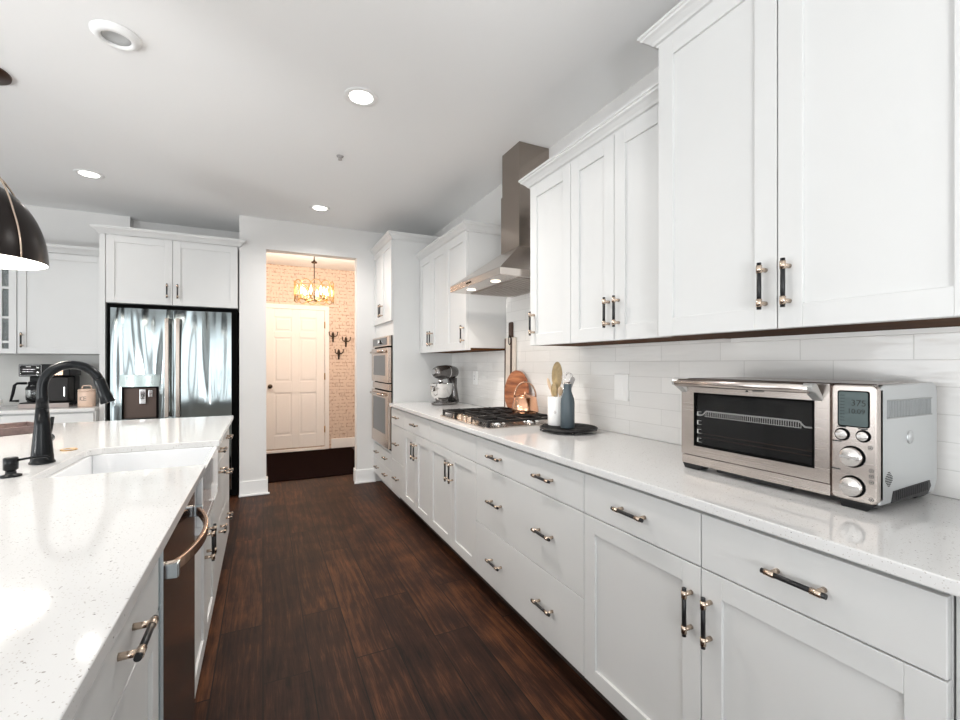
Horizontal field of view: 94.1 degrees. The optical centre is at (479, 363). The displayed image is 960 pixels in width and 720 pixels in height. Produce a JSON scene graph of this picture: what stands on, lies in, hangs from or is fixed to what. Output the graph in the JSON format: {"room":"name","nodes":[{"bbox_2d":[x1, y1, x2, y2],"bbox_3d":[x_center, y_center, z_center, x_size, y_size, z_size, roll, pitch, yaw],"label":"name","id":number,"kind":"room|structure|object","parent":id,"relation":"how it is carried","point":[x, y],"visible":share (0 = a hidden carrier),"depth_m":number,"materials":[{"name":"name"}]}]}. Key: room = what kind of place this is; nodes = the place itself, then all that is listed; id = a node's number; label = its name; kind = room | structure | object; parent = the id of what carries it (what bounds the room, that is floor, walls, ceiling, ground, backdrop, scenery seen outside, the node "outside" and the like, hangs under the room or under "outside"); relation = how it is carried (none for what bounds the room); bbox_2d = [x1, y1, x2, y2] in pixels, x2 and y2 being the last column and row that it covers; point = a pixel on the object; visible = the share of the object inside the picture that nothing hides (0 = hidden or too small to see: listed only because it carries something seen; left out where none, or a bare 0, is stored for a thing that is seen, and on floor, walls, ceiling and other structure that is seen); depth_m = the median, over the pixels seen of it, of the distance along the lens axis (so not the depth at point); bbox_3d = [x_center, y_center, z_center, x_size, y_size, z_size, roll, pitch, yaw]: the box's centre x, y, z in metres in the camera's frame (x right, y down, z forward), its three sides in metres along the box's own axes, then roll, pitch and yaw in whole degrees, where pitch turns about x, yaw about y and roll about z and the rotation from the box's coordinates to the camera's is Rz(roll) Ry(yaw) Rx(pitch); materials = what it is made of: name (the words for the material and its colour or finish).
{"room":"kitchen","nodes":[
{"label":"kitchen","id":0,"kind":"room"},
{"bbox_2d":[10,205,238,354],"bbox_3d":[-4.756,-0.072,3.838,4.795,2.713,0.240,0,0,-26],"label":"wall","id":1,"kind":"structure","parent":0,"point":[57,226],"depth_m":4.20,"materials":[{"name":"grey paint"}]},
{"bbox_2d":[0,269,17,353],"bbox_3d":[-4.218,-0.522,3.785,0.556,0.878,0.324,0,0,-26],"label":"upper cabinet","id":2,"kind":"object","parent":1,"relation":"attached to","point":[8,294],"visible":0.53,"depth_m":3.75,"materials":[{"name":"white paint"}]},
{"bbox_2d":[4,272,8,285],"bbox_3d":[-4.021,-0.715,3.829,0.076,0.120,0.076,0,0,-26],"label":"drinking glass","id":3,"kind":"object","parent":2,"relation":"on","point":[6,276],"visible":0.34,"depth_m":3.79,"materials":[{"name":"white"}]},
{"bbox_2d":[4,304,8,315],"bbox_3d":[-4.021,-0.445,3.829,0.076,0.120,0.076,0,0,-26],"label":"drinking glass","id":4,"kind":"object","parent":2,"relation":"on","point":[6,308],"visible":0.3,"depth_m":3.79,"materials":[{"name":"clear glass"}]},
{"bbox_2d":[4,337,8,348],"bbox_3d":[-4.021,-0.162,3.829,0.076,0.120,0.076,0,0,-26],"label":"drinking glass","id":5,"kind":"object","parent":2,"relation":"in","point":[6,345],"visible":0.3,"depth_m":3.79,"materials":[{"name":"clear glass"}]},
{"bbox_2d":[0,354,98,404],"bbox_3d":[-4.197,0.144,3.970,1.556,0.449,0.010,0,0,-26],"label":"backsplash","id":6,"kind":"structure","parent":1,"relation":"attached to","point":[9,364],"depth_m":4.01,"materials":[{"name":"white tile"}]},
{"bbox_2d":[17,252,98,354],"bbox_3d":[-3.689,-0.522,4.021,0.596,0.878,0.361,0,0,-26],"label":"upper cabinet","id":7,"kind":"object","parent":1,"relation":"attached to","point":[58,305],"visible":0.72,"depth_m":3.89,"materials":[{"name":"white paint"}]},
{"bbox_2d":[46,243,98,255],"bbox_3d":[-3.874,-0.995,3.762,1.156,0.065,0.050,0,0,-26],"label":"crown molding","id":8,"kind":"structure","parent":7,"relation":"attached to","point":[55,248],"depth_m":3.91,"materials":[{"name":"white paint"}]},
{"bbox_2d":[89,223,245,246],"bbox_3d":[-2.890,-1.150,4.274,1.167,0.062,0.587,0,0,-26],"label":"crown molding","id":9,"kind":"structure","parent":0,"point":[100,228],"depth_m":4.01,"materials":[{"name":"white paint"}]},
{"bbox_2d":[266,264,354,450],"bbox_3d":[-2.488,-0.072,6.729,3.200,2.713,0.120,0,0,-26],"label":"wall","id":10,"kind":"structure","parent":0,"point":[280,279],"depth_m":6.81,"materials":[{"name":"beige brick"}]},
{"bbox_2d":[266,308,324,449],"bbox_3d":[-2.679,0.219,6.517,0.812,2.020,0.094,0,0,-26],"label":"door","id":11,"kind":"structure","parent":10,"relation":"in","point":[295,375],"depth_m":6.53,"materials":[{"name":"white paint"}]},
{"bbox_2d":[266,303,328,453],"bbox_3d":[-2.694,0.212,6.535,0.936,2.143,0.050,0,0,-26],"label":"trim","id":12,"kind":"structure","parent":10,"relation":"attached to","point":[268,305],"depth_m":6.72,"materials":[{"name":"white paint"}]},
{"bbox_2d":[329,332,337,341],"bbox_3d":[-2.218,-0.401,6.756,0.140,0.159,0.065,0,0,-26],"label":"wall hook","id":13,"kind":"object","parent":10,"relation":"attached to","point":[332,335],"visible":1,"depth_m":6.77,"materials":[{"name":"brown metal"}]},
{"bbox_2d":[334,349,343,359],"bbox_3d":[-2.142,-0.141,6.793,0.140,0.159,0.065,0,0,-26],"label":"wall hook","id":14,"kind":"object","parent":10,"relation":"attached to","point":[338,351],"visible":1,"depth_m":6.80,"materials":[{"name":"brown metal"}]},
{"bbox_2d":[331,437,354,447],"bbox_3d":[-1.771,1.212,7.003,1.070,0.145,0.014,0,0,-26],"label":"baseboard","id":15,"kind":"structure","parent":10,"relation":"attached to","point":[350,441],"depth_m":6.83,"materials":[{"name":"white paint"}]},
{"bbox_2d":[342,337,350,346],"bbox_3d":[-2.047,-0.331,6.839,0.140,0.159,0.065,0,0,-26],"label":"wall hook","id":16,"kind":"object","parent":10,"relation":"attached to","point":[345,340],"visible":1,"depth_m":6.86,"materials":[{"name":"brown metal"}]},
{"bbox_2d":[239,215,425,481],"bbox_3d":[-1.602,-0.072,5.022,1.915,2.713,0.665,0,0,-26],"label":"wall","id":17,"kind":"structure","parent":0,"point":[261,235],"depth_m":4.42,"materials":[{"name":"grey paint"}]},
{"bbox_2d":[239,476,267,494],"bbox_3d":[-2.229,1.212,4.407,0.248,0.145,0.134,0,0,-26],"label":"baseboard","id":18,"kind":"structure","parent":17,"relation":"attached to","point":[255,486],"depth_m":4.35,"materials":[{"name":"white paint"}]},
{"bbox_2d":[239,492,269,496],"bbox_3d":[-2.192,1.274,4.342,0.269,0.020,0.016,0,0,-26],"label":"trim","id":19,"kind":"structure","parent":17,"relation":"attached to","point":[264,493],"depth_m":4.34,"materials":[{"name":"white paint"}]},
{"bbox_2d":[353,468,375,481],"bbox_3d":[-1.259,1.212,4.878,0.215,0.145,0.134,0,0,-26],"label":"baseboard","id":20,"kind":"structure","parent":17,"relation":"attached to","point":[363,474],"depth_m":4.82,"materials":[{"name":"white paint"}]},
{"bbox_2d":[354,480,375,483],"bbox_3d":[-1.234,1.274,4.807,0.231,0.020,0.016,0,0,-26],"label":"trim","id":21,"kind":"structure","parent":17,"relation":"attached to","point":[370,480],"depth_m":4.80,"materials":[{"name":"white paint"}]},
{"bbox_2d":[0,0,680,270],"bbox_3d":[-1.924,-1.489,0.872,7.300,0.120,11.250,0,0,-26],"label":"ceiling","id":22,"kind":"structure","parent":0,"point":[225,110],"depth_m":2.39,"materials":[{"name":"white paint"}]},
{"bbox_2d":[0,68,48,269],"bbox_3d":[-2.433,-0.966,2.165,0.500,0.924,0.500,0,0,-26],"label":"pendant light","id":23,"kind":"object","parent":22,"relation":"hanging from","point":[23,246],"visible":1,"depth_m":2.17,"materials":[{"name":"brown metal"}]},
{"bbox_2d":[73,169,104,178],"bbox_3d":[-2.948,-1.426,3.371,0.180,0.004,0.180,0,0,-26],"label":"recessed light","id":24,"kind":"object","parent":22,"relation":"in","point":[82,172],"visible":1,"depth_m":3.37,"materials":[{"name":"white paint"}]},
{"bbox_2d":[89,19,141,51],"bbox_3d":[-1.582,-1.417,1.944,0.182,0.023,0.182,0,0,-26],"label":"recessed light","id":25,"kind":"object","parent":22,"relation":"attached to","point":[114,35],"visible":1,"depth_m":1.93,"materials":[{"name":"white paint"}]},
{"bbox_2d":[294,257,333,304],"bbox_3d":[-2.096,-1.099,5.652,0.480,0.658,0.479,0,0,6],"label":"chandelier","id":26,"kind":"object","parent":22,"relation":"hanging from","point":[326,293],"visible":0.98,"depth_m":5.59,"materials":[{"name":"brown metal"}]},
{"bbox_2d":[310,205,329,211],"bbox_3d":[-1.471,-1.426,4.108,0.180,0.004,0.180,0,0,-26],"label":"recessed light","id":27,"kind":"object","parent":22,"relation":"in","point":[321,208],"visible":1,"depth_m":4.11,"materials":[{"name":"white paint"}]},
{"bbox_2d":[336,155,343,160],"bbox_3d":[-0.964,-1.415,3.078,0.048,0.027,0.048,0,0,-26],"label":"sprinkler head","id":28,"kind":"object","parent":22,"relation":"attached to","point":[340,157],"visible":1,"depth_m":3.07},
{"bbox_2d":[344,87,377,106],"bbox_3d":[-0.638,-1.426,2.397,0.180,0.004,0.180,0,0,-26],"label":"recessed light","id":29,"kind":"object","parent":22,"relation":"in","point":[357,96],"visible":1,"depth_m":2.39,"materials":[{"name":"white paint"}]},
{"bbox_2d":[192,446,623,719],"bbox_3d":[-1.924,1.334,0.872,7.300,0.100,11.250,0,0,-26],"label":"floor","id":30,"kind":"structure","parent":0,"point":[335,600],"depth_m":2.18,"materials":[{"name":"brown wood"}]},
{"bbox_2d":[0,410,98,423],"bbox_3d":[-3.617,0.842,3.881,0.587,0.884,0.658,0,0,-26],"label":"base cabinet","id":31,"kind":"object","parent":30,"relation":"on","point":[88,416],"visible":0.09,"depth_m":3.66,"materials":[{"name":"white paint"}]},
{"bbox_2d":[73,559,158,719],"bbox_3d":[-0.887,0.842,0.651,0.673,0.884,0.541,0,0,-26],"label":"base cabinet","id":32,"kind":"object","parent":30,"relation":"on","point":[125,686],"visible":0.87,"depth_m":0.81,"materials":[{"name":"white paint"}]},
{"bbox_2d":[99,233,238,420],"bbox_3d":[-2.901,0.083,4.283,1.045,2.402,0.575,0,0,-26],"label":"cabinet","id":33,"kind":"object","parent":30,"relation":"on","point":[132,270],"visible":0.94,"depth_m":4.02,"materials":[{"name":"white paint"}]},
{"bbox_2d":[107,303,238,496],"bbox_3d":[-2.885,0.381,4.297,0.993,1.806,0.689,0,0,-26],"label":"refrigerator","id":34,"kind":"object","parent":30,"relation":"on","point":[163,361],"visible":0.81,"depth_m":4.04,"materials":[{"name":"silver metal"}]},
{"bbox_2d":[158,492,207,719],"bbox_3d":[-1.092,0.843,1.164,0.653,0.883,0.548,0,0,-26],"label":"dishwasher","id":35,"kind":"object","parent":30,"relation":"on","point":[176,608],"visible":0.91,"depth_m":1.23,"materials":[{"name":"silver metal"}]},
{"bbox_2d":[195,503,216,695],"bbox_3d":[-1.412,0.957,1.733,0.673,0.655,0.742,0,0,-26],"label":"base cabinet","id":36,"kind":"object","parent":30,"relation":"on","point":[205,557],"visible":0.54,"depth_m":1.83,"materials":[{"name":"white paint"}]},
{"bbox_2d":[214,439,227,601],"bbox_3d":[-1.692,0.842,2.308,0.673,0.884,0.528,0,0,-26],"label":"base cabinet","id":37,"kind":"object","parent":30,"relation":"on","point":[218,502],"visible":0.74,"depth_m":2.45,"materials":[{"name":"white paint"}]},
{"bbox_2d":[223,428,232,557],"bbox_3d":[-1.923,0.842,2.786,0.673,0.884,0.526,0,0,-26],"label":"base cabinet","id":38,"kind":"object","parent":30,"relation":"on","point":[227,436],"visible":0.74,"depth_m":2.88,"materials":[{"name":"white paint"}]},
{"bbox_2d":[267,447,354,482],"bbox_3d":[-2.119,1.278,5.796,1.160,0.012,1.660,0,0,-26],"label":"doormat","id":39,"kind":"object","parent":30,"relation":"on","point":[299,465],"visible":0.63,"depth_m":5.63,"materials":[{"name":"black fabric"}]},
{"bbox_2d":[391,407,412,510],"bbox_3d":[-0.484,0.842,4.139,0.651,0.884,0.408,0,0,-26],"label":"base cabinet","id":40,"kind":"object","parent":30,"relation":"on","point":[397,443],"visible":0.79,"depth_m":3.98,"materials":[{"name":"white paint"}]},
{"bbox_2d":[373,240,451,497],"bbox_3d":[-0.732,0.058,4.663,0.661,2.452,0.737,0,0,-26],"label":"tall cabinet","id":41,"kind":"object","parent":30,"relation":"on","point":[396,265],"visible":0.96,"depth_m":4.30,"materials":[{"name":"white paint"}]},
{"bbox_2d":[370,335,392,450],"bbox_3d":[-1.016,0.281,4.526,0.080,1.097,0.695,0,0,-26],"label":"wall oven","id":42,"kind":"object","parent":41,"relation":"in","point":[382,355],"visible":1,"depth_m":4.40,"materials":[{"name":"silver metal"}]},
{"bbox_2d":[370,230,438,255],"bbox_3d":[-0.722,-1.200,4.635,0.664,0.062,0.793,0,0,-26],"label":"crown molding","id":43,"kind":"structure","parent":41,"relation":"attached to","point":[388,236],"depth_m":4.29,"materials":[{"name":"white paint"}]},
{"bbox_2d":[404,412,440,538],"bbox_3d":[-0.249,0.842,3.656,0.651,0.884,0.662,0,0,-26],"label":"base cabinet","id":44,"kind":"object","parent":30,"relation":"on","point":[417,441],"visible":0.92,"depth_m":3.49,"materials":[{"name":"white paint"}]},
{"bbox_2d":[430,421,488,585],"bbox_3d":[0.066,0.842,3.007,0.651,0.884,0.777,0,0,-26],"label":"base cabinet","id":45,"kind":"object","parent":30,"relation":"on","point":[452,450],"visible":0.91,"depth_m":2.81,"materials":[{"name":"white paint"}]},
{"bbox_2d":[476,436,601,696],"bbox_3d":[0.443,0.842,2.231,0.651,0.884,0.944,0,0,-26],"label":"base cabinet","id":46,"kind":"object","parent":30,"relation":"on","point":[530,512],"visible":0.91,"depth_m":1.99,"materials":[{"name":"white paint"}]},
{"bbox_2d":[584,473,955,719],"bbox_3d":[0.866,0.842,1.359,0.651,0.884,0.992,0,0,-26],"label":"base cabinet","id":47,"kind":"object","parent":30,"relation":"on","point":[690,613],"visible":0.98,"depth_m":1.13,"materials":[{"name":"white paint"}]},
{"bbox_2d":[956,596,959,719],"bbox_3d":[1.220,0.842,0.673,0.613,0.884,0.543,0,0,-26],"label":"base cabinet","id":48,"kind":"object","parent":30,"relation":"on","point":[957,598],"visible":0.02,"depth_m":0.79,"materials":[{"name":"white paint"}]},
{"bbox_2d":[389,401,959,596],"bbox_3d":[0.397,0.384,2.357,0.647,0.028,4.393,0,0,-26],"label":"countertop","id":49,"kind":"structure","parent":48,"relation":"on","point":[917,540],"depth_m":1.18,"materials":[{"name":"white stone"}]},
{"bbox_2d":[429,365,458,404],"bbox_3d":[-0.333,0.191,4.044,0.220,0.356,0.380,0,0,37],"label":"stand mixer","id":50,"kind":"object","parent":49,"relation":"on","point":[443,393],"visible":1,"depth_m":3.98,"materials":[{"name":"grey metal"}]},
{"bbox_2d":[429,383,452,400],"bbox_3d":[-0.349,0.258,4.022,0.219,0.159,0.219,0,0,24],"label":"bowl","id":51,"kind":"object","parent":50,"relation":"on","point":[439,391],"depth_m":3.95,"materials":[{"name":"silver metal"}]},
{"bbox_2d":[440,407,547,428],"bbox_3d":[0.106,0.345,2.939,0.522,0.050,0.725,0,0,-26],"label":"gas cooktop","id":52,"kind":"object","parent":49,"relation":"in","point":[487,417],"visible":0.87,"depth_m":2.76,"materials":[{"name":"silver metal"}]},
{"bbox_2d":[512,381,538,413],"bbox_3d":[0.289,0.218,2.939,0.176,0.203,0.201,0,0,-31],"label":"kettle","id":53,"kind":"object","parent":52,"relation":"on","point":[522,404],"visible":1,"depth_m":2.87,"materials":[{"name":"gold metal"}]},
{"bbox_2d":[504,322,516,406],"bbox_3d":[0.226,0.028,3.388,0.024,0.682,0.158,1,0,-26],"label":"cutting board","id":54,"kind":"object","parent":49,"relation":"on","point":[510,342],"visible":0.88,"depth_m":3.39,"materials":[{"name":"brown wood"}]},
{"bbox_2d":[505,370,528,407],"bbox_3d":[0.264,0.210,3.250,0.036,0.320,0.320,0,0,-26],"label":"round board","id":55,"kind":"object","parent":49,"relation":"on","point":[516,377],"visible":0.66,"depth_m":3.26,"materials":[{"name":"brown wood"}]},
{"bbox_2d":[540,423,597,434],"bbox_3d":[0.482,0.355,2.441,0.312,0.026,0.312,0,0,-26],"label":"tray","id":56,"kind":"object","parent":49,"relation":"on","point":[579,427],"visible":0.8,"depth_m":2.37,"materials":[{"name":"black metal"}]},
{"bbox_2d":[548,396,560,425],"bbox_3d":[0.429,0.263,2.500,0.100,0.160,0.100,0,0,-26],"label":"utensil crock","id":57,"kind":"object","parent":56,"relation":"on","point":[553,402],"visible":0.66,"depth_m":2.46,"materials":[{"name":"white ceramic"}]},
{"bbox_2d":[547,378,552,396],"bbox_3d":[0.414,0.207,2.518,0.012,0.247,0.099,0,0,-40],"label":"wooden spoon","id":58,"kind":"object","parent":57,"relation":"in","point":[548,380],"visible":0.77,"depth_m":2.54,"materials":[{"name":"brown wood"}]},
{"bbox_2d":[551,383,556,396],"bbox_3d":[0.409,0.219,2.478,0.036,0.220,0.013,0,0,33],"label":"wooden spoon","id":59,"kind":"object","parent":57,"relation":"in","point":[553,387],"visible":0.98,"depth_m":2.47,"materials":[{"name":"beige wood"}]},
{"bbox_2d":[552,362,561,396],"bbox_3d":[0.430,0.160,2.515,0.039,0.340,0.068,0,0,-26],"label":"wooden spatula","id":60,"kind":"object","parent":57,"relation":"in","point":[557,369],"visible":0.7,"depth_m":2.51,"materials":[{"name":"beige wood"}]},
{"bbox_2d":[558,386,562,396],"bbox_3d":[0.440,0.228,2.487,0.024,0.204,0.078,0,0,-3],"label":"wooden spoon","id":61,"kind":"object","parent":57,"relation":"in","point":[560,391],"visible":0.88,"depth_m":2.46,"materials":[{"name":"brown wood"}]},
{"bbox_2d":[560,372,573,396],"bbox_3d":[0.443,0.189,2.459,0.152,0.283,0.067,0,0,37],"label":"whisk","id":62,"kind":"object","parent":57,"relation":"in","point":[566,372],"visible":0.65,"depth_m":2.43,"materials":[{"name":"silver metal"}]},
{"bbox_2d":[560,382,574,428],"bbox_3d":[0.467,0.221,2.385,0.075,0.244,0.075,0,0,-26],"label":"bottle","id":63,"kind":"object","parent":56,"relation":"on","point":[567,404],"visible":1,"depth_m":2.36,"materials":[{"name":"blue ceramic"}]},
{"bbox_2d":[672,377,936,510],"bbox_3d":[0.966,0.210,1.399,0.376,0.317,0.570,0,0,-26],"label":"toaster oven","id":64,"kind":"object","parent":49,"relation":"on","point":[868,445],"visible":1,"depth_m":1.21,"materials":[{"name":"silver metal"}]},
{"bbox_2d":[891,480,930,502],"bbox_3d":[1.123,0.332,1.164,0.215,0.035,0.006,0,0,-26],"label":"vent grille","id":65,"kind":"object","parent":64,"relation":"attached to","point":[905,489],"depth_m":1.15,"materials":[{"name":"black metal"}]},
{"bbox_3d":[-4.316,0.842,3.563,0.946,0.884,0.620,0,0,-26],"label":"base cabinet","id":66,"kind":"object","parent":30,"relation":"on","visible":0},
{"bbox_2d":[0,402,98,414],"bbox_3d":[-4.057,0.384,3.681,1.556,0.028,0.651,0,0,-26],"label":"countertop","id":67,"kind":"structure","parent":66,"relation":"on","point":[4,409],"depth_m":3.67,"materials":[{"name":"white stone"}]},
{"bbox_2d":[9,364,80,408],"bbox_3d":[-3.726,0.187,3.838,0.392,0.365,0.281,0,0,-26],"label":"coffee maker","id":68,"kind":"object","parent":67,"relation":"on","point":[63,386],"visible":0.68,"depth_m":3.77,"materials":[{"name":"black plastic"}]},
{"bbox_2d":[77,385,95,406],"bbox_3d":[-3.398,0.278,3.863,0.122,0.183,0.124,0,0,-26],"label":"canister","id":69,"kind":"object","parent":67,"relation":"on","point":[85,397],"visible":1,"depth_m":3.82,"materials":[{"name":"ceramic"}]},
{"bbox_3d":[-0.700,0.842,0.222,0.635,0.884,0.388,0,0,-26],"label":"cabinet","id":70,"kind":"object","parent":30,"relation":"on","visible":0},
{"bbox_2d":[0,415,232,719],"bbox_3d":[-1.598,0.384,1.414,1.260,0.028,3.340,0,0,-26],"label":"countertop","id":71,"kind":"structure","parent":70,"relation":"on","point":[78,552],"depth_m":0.90,"materials":[{"name":"white stone"}]},
{"bbox_2d":[0,421,33,436],"bbox_3d":[-2.534,0.349,2.328,0.270,0.040,0.360,0,0,26],"label":"serving tray","id":72,"kind":"object","parent":71,"relation":"on","point":[17,428],"visible":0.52,"depth_m":2.34,"materials":[{"name":"brown wood"}]},
{"bbox_2d":[0,455,49,478],"bbox_3d":[-1.507,0.339,1.477,0.117,0.063,0.057,0,0,-26],"label":"soap dispenser","id":73,"kind":"object","parent":71,"relation":"on","point":[10,464],"visible":1,"depth_m":1.45,"materials":[{"name":"black metal"}]},
{"bbox_2d":[60,448,77,450],"bbox_3d":[-1.759,0.367,1.912,0.059,0.004,0.059,0,0,-26],"label":"cover","id":74,"kind":"object","parent":71,"relation":"on","point":[65,449],"visible":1,"depth_m":1.91,"materials":[{"name":"gold metal"}]},
{"bbox_2d":[28,361,114,464],"bbox_3d":[-1.554,0.180,1.716,0.253,0.381,0.109,0,0,-26],"label":"faucet","id":75,"kind":"object","parent":71,"relation":"on","point":[42,438],"visible":1,"depth_m":1.66,"materials":[{"name":"black metal"}]},
{"bbox_2d":[46,446,217,535],"bbox_3d":[-1.364,0.510,1.783,0.503,0.224,0.605,0,0,-26],"label":"farmhouse sink","id":76,"kind":"object","parent":71,"relation":"in","point":[206,491],"visible":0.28,"depth_m":1.98,"materials":[{"name":"white ceramic"}]},
{"bbox_2d":[433,66,716,352],"bbox_3d":[1.373,-0.072,1.225,0.120,2.713,9.005,0,0,-26],"label":"wall","id":77,"kind":"structure","parent":0,"point":[488,209],"depth_m":2.83,"materials":[{"name":"grey paint"}]},
{"bbox_2d":[419,245,471,352],"bbox_3d":[-0.296,-0.544,4.080,0.387,0.887,0.688,0,0,-26],"label":"upper cabinet","id":78,"kind":"object","parent":77,"relation":"attached to","point":[432,269],"visible":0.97,"depth_m":3.96,"materials":[{"name":"white paint"}]},
{"bbox_2d":[415,219,500,260],"bbox_3d":[-0.195,-1.020,3.866,0.389,0.062,1.162,0,0,-26],"label":"crown molding","id":79,"kind":"structure","parent":78,"relation":"attached to","point":[464,225],"depth_m":3.42,"materials":[{"name":"white paint"}]},
{"bbox_2d":[446,231,506,351],"bbox_3d":[-0.055,-0.544,3.583,0.387,0.887,0.414,0,0,-26],"label":"upper cabinet","id":80,"kind":"object","parent":77,"relation":"attached to","point":[474,323],"visible":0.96,"depth_m":3.42,"materials":[{"name":"white paint"}]},
{"bbox_2d":[450,141,548,296],"bbox_3d":[0.180,-0.961,2.950,0.517,0.934,0.740,0,0,-26],"label":"range hood","id":81,"kind":"object","parent":77,"relation":"attached to","point":[506,275],"visible":0.72,"depth_m":2.90,"materials":[{"name":"silver metal"}]},
{"bbox_2d":[528,163,613,345],"bbox_3d":[0.504,-0.544,2.432,0.387,0.887,0.369,0,0,-26],"label":"upper cabinet","id":82,"kind":"object","parent":77,"relation":"attached to","point":[549,315],"visible":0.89,"depth_m":2.37,"materials":[{"name":"white paint"}]},
{"bbox_2d":[571,106,721,343],"bbox_3d":[0.717,-0.544,1.994,0.387,0.887,0.603,0,0,-26],"label":"upper cabinet","id":83,"kind":"object","parent":77,"relation":"attached to","point":[615,184],"visible":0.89,"depth_m":1.91,"materials":[{"name":"white paint"}]},
{"bbox_2d":[518,80,658,188],"bbox_3d":[0.620,-1.019,2.185,0.389,0.060,1.032,0,0,-26],"label":"crown molding","id":84,"kind":"structure","parent":83,"relation":"attached to","point":[647,100],"depth_m":1.99,"materials":[{"name":"white paint"}]},
{"bbox_2d":[452,293,959,499],"bbox_3d":[0.683,-0.066,2.495,0.009,0.869,4.393,0,0,-26],"label":"backsplash","id":85,"kind":"structure","parent":77,"relation":"attached to","point":[653,410],"depth_m":2.02,"materials":[{"name":"white tile"}]},
{"bbox_2d":[473,371,477,384],"bbox_3d":[-0.044,0.128,3.969,0.013,0.116,0.080,0,0,-26],"label":"wall outlet","id":86,"kind":"object","parent":85,"relation":"attached to","point":[475,373],"visible":1,"depth_m":3.95,"materials":[{"name":"white plastic"}]},
{"bbox_2d":[614,374,628,400],"bbox_3d":[0.742,0.125,2.349,0.012,0.138,0.098,0,0,-26],"label":"light switch","id":87,"kind":"object","parent":85,"relation":"attached to","point":[621,381],"visible":1,"depth_m":2.34,"materials":[{"name":"white plastic"}]},
{"bbox_2d":[659,0,959,341],"bbox_3d":[1.000,-0.617,1.329,0.458,1.066,0.836,0,0,-26],"label":"upper cabinet","id":88,"kind":"object","parent":77,"relation":"attached to","point":[809,150],"depth_m":1.19,"materials":[{"name":"white paint"}]},
{"bbox_2d":[637,0,715,49],"bbox_3d":[1.114,-1.177,1.088,0.460,0.052,1.485,0,0,-26],"label":"crown molding","id":89,"kind":"structure","parent":88,"relation":"on","point":[685,11],"depth_m":1.54,"materials":[{"name":"white paint"}]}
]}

